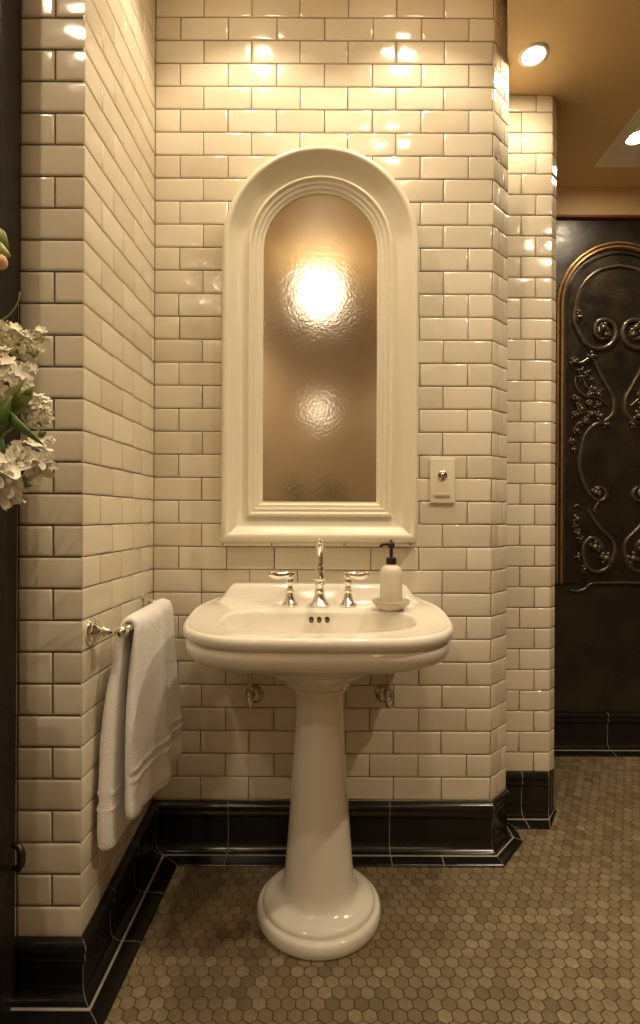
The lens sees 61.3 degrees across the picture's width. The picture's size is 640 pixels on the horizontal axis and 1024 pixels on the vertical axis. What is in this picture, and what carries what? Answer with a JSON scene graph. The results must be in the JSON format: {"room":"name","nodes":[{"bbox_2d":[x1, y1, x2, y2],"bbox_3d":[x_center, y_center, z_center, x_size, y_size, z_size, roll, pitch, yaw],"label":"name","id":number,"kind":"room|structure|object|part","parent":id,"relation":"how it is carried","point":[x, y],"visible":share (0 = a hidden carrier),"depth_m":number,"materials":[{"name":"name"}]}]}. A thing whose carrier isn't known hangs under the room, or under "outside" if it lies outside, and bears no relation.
{"room":"bathroom","nodes":[
{"label":"bathroom","id":0,"kind":"room"},
{"bbox_2d":[15,0,85,936],"bbox_3d":[-0.681,-0.365,1.289,0.236,3.036,0.006,0,0,0],"label":"wall","id":1,"kind":"structure","parent":0,"point":[52,32],"depth_m":1.29,"materials":[{"name":"beige tile"}]},
{"bbox_2d":[0,0,25,1023],"bbox_3d":[-0.832,-0.356,1.216,0.332,3.016,0.092,0,0,0],"label":"trim","id":2,"kind":"structure","parent":1,"relation":"attached to","point":[9,9],"depth_m":1.22,"materials":[{"name":"black wood"}]},
{"bbox_2d":[2,935,95,1023],"bbox_3d":[-0.745,1.081,1.242,0.519,0.143,0.097,0,0,0],"label":"baseboard","id":3,"kind":"structure","parent":1,"relation":"attached to","point":[48,970],"depth_m":1.27,"materials":[{"name":"black tile"}]},
{"bbox_2d":[80,0,154,936],"bbox_3d":[-0.567,-0.426,1.568,0.007,3.160,0.564,0,0,-1],"label":"wall","id":4,"kind":"structure","parent":0,"point":[119,112],"depth_m":1.48,"materials":[{"name":"beige tile"}]},
{"bbox_2d":[81,800,176,1023],"bbox_3d":[-0.521,1.068,1.522,0.115,0.171,0.656,0,0,0],"label":"baseboard","id":5,"kind":"structure","parent":4,"relation":"attached to","point":[114,934],"depth_m":1.47,"materials":[{"name":"black tile"}]},
{"bbox_2d":[85,593,173,645],"bbox_3d":[-0.521,0.296,1.544,0.098,0.068,0.485,0,0,0],"label":"towel bar","id":6,"kind":"object","parent":4,"relation":"attached to","point":[94,630],"visible":0.71,"depth_m":1.32,"materials":[{"name":"silver metal"}]},
{"bbox_2d":[96,598,182,850],"bbox_3d":[-0.496,0.556,1.536,0.140,0.579,0.405,0,0,0],"label":"towel","id":7,"kind":"object","parent":6,"relation":"hanging from","point":[141,729],"visible":0.98,"depth_m":1.40,"materials":[{"name":"white fabric"}]},
{"bbox_2d":[151,0,493,800],"bbox_3d":[0.003,-0.362,1.846,1.170,3.036,0.010,0,0,0],"label":"wall","id":8,"kind":"structure","parent":0,"point":[406,86],"depth_m":1.84,"materials":[{"name":"beige tile"}]},
{"bbox_2d":[245,673,263,709],"bbox_3d":[-0.224,0.556,1.800,0.062,0.200,0.090,0,0,0],"label":"supply valve","id":9,"kind":"object","parent":8,"relation":"attached to","point":[254,693],"visible":0.83,"depth_m":1.79,"materials":[{"name":"silver metal"}]},
{"bbox_3d":[-0.231,0.622,1.769,0.020,0.034,0.028,0,0,0],"label":"valve handle","id":10,"kind":"part","parent":9,"relation":"part of","materials":[{"name":"silver metal"}]},
{"bbox_2d":[221,145,418,545],"bbox_3d":[-0.001,-0.552,1.816,0.656,1.330,0.068,0,0,0],"label":"arched mirror","id":11,"kind":"object","parent":8,"relation":"attached to","point":[320,243],"visible":0.99,"depth_m":1.83,"materials":[{"name":"beige paint"}]},
{"bbox_3d":[0.000,-0.559,1.841,0.387,1.049,0.001,0,0,0],"label":"glass","id":12,"kind":"part","parent":11,"relation":"part of","materials":[{"name":"glass"}]},
{"bbox_2d":[154,799,503,867],"bbox_3d":[0.011,1.071,1.803,1.179,0.171,0.094,0,0,0],"label":"baseboard","id":13,"kind":"structure","parent":8,"relation":"attached to","point":[191,833],"depth_m":1.83,"materials":[{"name":"black tile"}]},
{"bbox_2d":[375,673,392,708],"bbox_3d":[0.219,0.553,1.800,0.062,0.200,0.090,0,0,0],"label":"supply valve","id":14,"kind":"object","parent":8,"relation":"attached to","point":[383,692],"visible":0.82,"depth_m":1.79,"materials":[{"name":"silver metal"}]},
{"bbox_3d":[0.226,0.619,1.769,0.020,0.034,0.028,0,0,0],"label":"valve handle","id":15,"kind":"part","parent":14,"relation":"part of","materials":[{"name":"silver metal"}]},
{"bbox_2d":[430,458,454,502],"bbox_3d":[0.417,-0.106,1.836,0.085,0.154,0.022,0,0,0],"label":"wall switch","id":16,"kind":"object","parent":8,"relation":"attached to","point":[442,470],"visible":1,"depth_m":1.84,"materials":[{"name":"beige"}]},
{"bbox_2d":[104,756,639,1023],"bbox_3d":[0.295,1.158,0.455,4.000,0.002,4.510,0,0,0],"label":"floor","id":17,"kind":"structure","parent":0,"point":[551,935],"depth_m":1.44,"materials":[{"name":"tile"}]},
{"bbox_2d":[183,582,453,960],"bbox_3d":[-0.006,0.698,1.558,0.758,0.917,0.567,0,0,0],"label":"pedestal sink","id":18,"kind":"object","parent":17,"relation":"on","point":[317,907],"visible":0.94,"depth_m":1.48,"materials":[{"name":"white ceramic"}]},
{"bbox_2d":[183,582,453,692],"bbox_3d":[-0.005,0.369,1.558,0.758,0.260,0.567,0,0,0],"label":"basin","id":19,"kind":"object","parent":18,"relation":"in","point":[246,629],"depth_m":1.42,"materials":[{"name":"white ceramic"}]},
{"bbox_2d":[268,538,369,606],"bbox_3d":[-0.003,0.190,1.679,0.321,0.215,0.159,0,0,0],"label":"faucet","id":20,"kind":"object","parent":18,"relation":"on","point":[319,599],"visible":1,"depth_m":1.71,"materials":[{"name":"silver metal"}]},
{"bbox_3d":[-0.122,0.200,1.715,0.084,0.029,0.027,0,0,-14],"label":"lever","id":21,"kind":"part","parent":20,"relation":"part of","materials":[{"name":"silver metal"}]},
{"bbox_3d":[-0.096,0.252,1.722,0.059,0.090,0.059,0,0,0],"label":"handle","id":22,"kind":"part","parent":20,"relation":"part of","materials":[{"name":"silver metal"}]},
{"bbox_3d":[-0.001,0.190,1.679,0.073,0.215,0.159,0,0,0],"label":"spout","id":23,"kind":"part","parent":20,"relation":"part of","materials":[{"name":"silver metal"}]},
{"bbox_3d":[0.089,0.252,1.722,0.059,0.090,0.059,0,0,0],"label":"handle","id":24,"kind":"part","parent":20,"relation":"part of","materials":[{"name":"silver metal"}]},
{"bbox_3d":[0.117,0.201,1.715,0.084,0.029,0.027,0,0,14],"label":"lever","id":25,"kind":"part","parent":20,"relation":"part of","materials":[{"name":"silver metal"}]},
{"bbox_2d":[372,597,409,610],"bbox_3d":[0.219,0.285,1.665,0.119,0.028,0.119,0,0,0],"label":"soap dish","id":26,"kind":"object","parent":18,"relation":"on","point":[384,606],"visible":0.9,"depth_m":1.62,"materials":[{"name":"ceramic"}]},
{"bbox_2d":[379,540,401,602],"bbox_3d":[0.217,0.186,1.665,0.073,0.200,0.069,0,0,0],"label":"soap dispenser","id":27,"kind":"object","parent":26,"relation":"on","point":[391,573],"visible":0.92,"depth_m":1.64,"materials":[{"name":"beige ceramic"}]},
{"bbox_2d":[380,564,401,602],"bbox_3d":[0.219,0.222,1.665,0.069,0.128,0.069,0,0,0],"label":"bottle","id":28,"kind":"object","parent":27,"relation":"attached to","point":[390,574],"depth_m":1.64,"materials":[{"name":"beige ceramic"}]},
{"bbox_2d":[490,0,508,800],"bbox_3d":[0.650,-0.349,1.961,0.054,3.016,0.254,0,0,18],"label":"wall","id":29,"kind":"structure","parent":0,"point":[500,64],"depth_m":1.88,"materials":[{"name":"beige tile"}]},
{"bbox_2d":[505,95,556,770],"bbox_3d":[0.776,-0.229,2.372,0.280,2.776,0.616,0,0,0],"label":"wall","id":30,"kind":"structure","parent":0,"point":[532,127],"depth_m":2.06,"materials":[{"name":"beige tile"}]},
{"bbox_2d":[491,769,556,866],"bbox_3d":[0.827,1.069,2.176,0.232,0.181,0.952,0,0,23],"label":"baseboard","id":31,"kind":"structure","parent":30,"relation":"attached to","point":[530,806],"depth_m":2.04,"materials":[{"name":"black tile"}]},
{"bbox_2d":[507,0,639,186],"bbox_3d":[1.448,-1.719,0.455,1.820,0.250,4.510,0,0,0],"label":"ceiling","id":32,"kind":"structure","parent":0,"point":[591,68],"depth_m":1.96,"materials":[{"name":"beige paint"}]},
{"bbox_2d":[518,42,548,67],"bbox_3d":[0.746,-1.594,1.886,0.102,0.006,0.102,0,0,0],"label":"recessed light","id":33,"kind":"object","parent":32,"relation":"in","point":[534,54],"visible":1,"depth_m":1.88,"materials":[{"name":"white"}]},
{"bbox_2d":[594,109,639,166],"bbox_3d":[1.565,-1.606,2.055,0.604,0.034,0.870,0,0,0],"label":"ceiling panel","id":34,"kind":"object","parent":32,"relation":"attached to","point":[617,154],"depth_m":2.39,"materials":[{"name":"beige paint"}]},
{"bbox_2d":[624,129,639,145],"bbox_3d":[1.350,-1.594,2.300,0.108,0.006,0.108,0,0,0],"label":"recessed light","id":35,"kind":"object","parent":34,"relation":"attached to","point":[634,139],"visible":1,"depth_m":2.31,"materials":[{"name":"white"}]},
{"bbox_2d":[553,187,639,711],"bbox_3d":[1.551,-0.220,2.679,1.500,2.766,0.062,0,0,0],"label":"wall","id":36,"kind":"structure","parent":0,"point":[596,667],"depth_m":2.66,"materials":[{"name":"black paint"}]},
{"bbox_2d":[553,711,639,756],"bbox_3d":[1.600,1.073,2.611,1.391,0.181,0.097,0,0,0],"label":"baseboard","id":37,"kind":"structure","parent":36,"relation":"attached to","point":[576,733],"depth_m":2.64,"materials":[{"name":"black tile"}]},
{"bbox_2d":[555,241,639,591],"bbox_3d":[1.466,-0.466,2.643,0.615,1.721,0.032,0,0,0],"label":"relief","id":38,"kind":"object","parent":36,"relation":"attached to","point":[597,411],"visible":1,"depth_m":2.65,"materials":[{"name":"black metal"}]},
{"bbox_3d":[1.468,0.367,2.650,0.484,0.054,0.013,0,0,0],"label":"moulding","id":39,"kind":"part","parent":38,"relation":"part of","materials":[{"name":"metal"}]},
{"bbox_2d":[556,215,639,218],"bbox_3d":[1.556,-1.448,2.660,1.500,0.012,0.040,0,0,0],"label":"trim","id":40,"kind":"structure","parent":36,"relation":"attached to","point":[557,216],"depth_m":2.64,"materials":[{"name":"brown"}]},
{"bbox_3d":[-0.808,0.702,0.930,0.330,0.900,0.260,0,0,0],"label":"plinth","id":41,"kind":"object","parent":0,"visible":0},
{"bbox_3d":[-0.801,0.143,0.930,0.200,0.220,0.200,0,0,0],"label":"vase","id":42,"kind":"object","parent":41,"relation":"on","visible":0},
{"bbox_2d":[0,228,58,510],"bbox_3d":[-0.642,-0.186,0.975,0.332,0.659,0.146,0,0,0],"label":"flower arrangement","id":43,"kind":"object","parent":42,"relation":"in","point":[23,462],"visible":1,"depth_m":0.96,"materials":[{"name":"white plant"}]},
{"bbox_3d":[-0.668,-0.157,0.967,0.293,0.601,0.059,0,0,-18],"label":"stem","id":44,"kind":"part","parent":43,"relation":"part of","materials":[{"name":"green"}]}
]}

